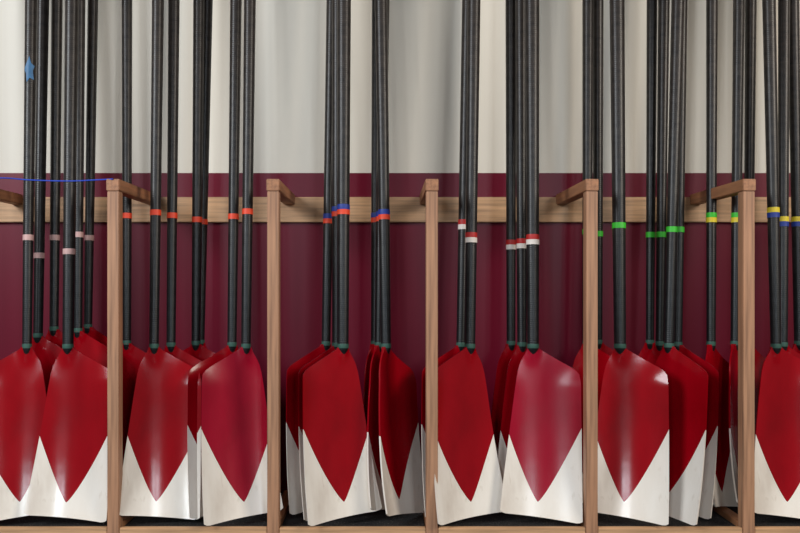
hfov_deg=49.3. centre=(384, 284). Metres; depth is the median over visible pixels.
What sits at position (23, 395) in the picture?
oar
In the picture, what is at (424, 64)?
wall
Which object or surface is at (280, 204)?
rack
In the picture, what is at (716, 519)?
rubber mat
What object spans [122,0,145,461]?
oar
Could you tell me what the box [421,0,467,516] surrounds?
oar
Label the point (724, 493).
oar
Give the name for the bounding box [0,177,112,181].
cord
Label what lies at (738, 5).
oar
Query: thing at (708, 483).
oar
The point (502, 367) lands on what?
oar
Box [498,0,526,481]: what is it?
oar
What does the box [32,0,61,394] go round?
oar
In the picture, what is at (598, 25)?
oar
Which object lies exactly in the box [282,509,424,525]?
rubber mat
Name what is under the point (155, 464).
oar
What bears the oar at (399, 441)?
on the rubber mat at (376, 518)
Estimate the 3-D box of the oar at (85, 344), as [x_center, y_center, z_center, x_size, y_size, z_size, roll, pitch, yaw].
[-1.035,-0.757,3.045,0.261,2.939,0.237,0,0,3]
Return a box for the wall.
[0,0,799,492]
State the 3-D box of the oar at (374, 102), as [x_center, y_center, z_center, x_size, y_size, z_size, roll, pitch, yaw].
[-0.030,-0.709,3.040,0.170,2.948,0.277,0,0,45]
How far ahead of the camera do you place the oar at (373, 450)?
2.92 m
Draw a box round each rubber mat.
[0,515,106,525]
[125,493,282,525]
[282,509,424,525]
[438,512,580,525]
[582,503,734,525]
[726,506,799,525]
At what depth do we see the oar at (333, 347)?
2.95 m
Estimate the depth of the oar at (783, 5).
2.99 m
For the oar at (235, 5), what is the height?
2.935 m
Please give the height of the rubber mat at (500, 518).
0.042 m
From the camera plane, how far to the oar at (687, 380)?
2.87 m
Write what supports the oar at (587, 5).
on the rubber mat at (716, 519)
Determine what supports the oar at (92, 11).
on the rubber mat at (29, 520)
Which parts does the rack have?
arm, rail, post, arm, arm, rail, post, arm, arm, rail, wall rail, arm, arm, post, rail, arm, post, rail, arm, arm, post, rail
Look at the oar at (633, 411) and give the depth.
2.85 m
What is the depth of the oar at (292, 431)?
3.00 m
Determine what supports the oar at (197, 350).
on the rubber mat at (260, 519)
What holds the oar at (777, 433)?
on the rubber mat at (760, 519)
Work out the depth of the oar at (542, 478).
2.85 m
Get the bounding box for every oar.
[0,0,46,519]
[24,0,106,521]
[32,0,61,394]
[45,0,93,359]
[74,0,106,367]
[82,0,106,345]
[120,0,200,519]
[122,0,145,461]
[164,0,201,366]
[183,0,212,352]
[187,0,214,360]
[187,0,241,518]
[201,0,282,525]
[286,0,331,514]
[298,0,336,520]
[303,0,381,525]
[363,0,376,425]
[367,0,389,510]
[375,0,423,515]
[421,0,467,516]
[434,0,502,524]
[491,0,516,456]
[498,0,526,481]
[500,0,582,522]
[572,0,609,502]
[593,0,612,355]
[598,0,668,524]
[638,0,656,359]
[646,0,669,364]
[655,0,707,524]
[674,0,718,518]
[705,0,737,506]
[729,0,759,503]
[744,0,764,376]
[755,0,799,517]
[778,0,799,358]
[789,0,799,353]
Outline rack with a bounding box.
[0,179,799,532]
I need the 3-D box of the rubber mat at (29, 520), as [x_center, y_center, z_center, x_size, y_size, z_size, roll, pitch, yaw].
[-1.109,0.794,3.011,0.461,0.042,0.474,0,0,0]
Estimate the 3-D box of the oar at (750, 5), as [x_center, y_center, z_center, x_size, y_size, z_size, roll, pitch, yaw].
[1.329,-0.710,3.113,0.264,2.948,0.115,2,-2,-40]
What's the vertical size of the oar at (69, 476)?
2.936 m
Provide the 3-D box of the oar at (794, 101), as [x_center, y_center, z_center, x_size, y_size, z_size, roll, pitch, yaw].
[1.461,-0.712,3.050,0.264,2.943,0.222,0,0,3]
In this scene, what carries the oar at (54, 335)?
on the rubber mat at (29, 520)
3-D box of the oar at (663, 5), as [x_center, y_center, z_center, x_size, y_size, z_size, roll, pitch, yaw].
[0.988,-0.712,3.027,0.262,2.939,0.265,0,0,33]
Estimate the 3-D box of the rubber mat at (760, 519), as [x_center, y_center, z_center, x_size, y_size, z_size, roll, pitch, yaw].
[1.399,0.794,3.011,0.461,0.042,0.474,0,0,0]
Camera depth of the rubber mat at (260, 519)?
2.85 m
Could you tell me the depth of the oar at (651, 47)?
3.09 m
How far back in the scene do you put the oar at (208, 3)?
3.10 m
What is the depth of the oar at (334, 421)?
2.85 m
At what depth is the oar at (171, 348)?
2.98 m
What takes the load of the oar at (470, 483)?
on the rubber mat at (500, 518)
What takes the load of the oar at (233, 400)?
on the rubber mat at (260, 519)

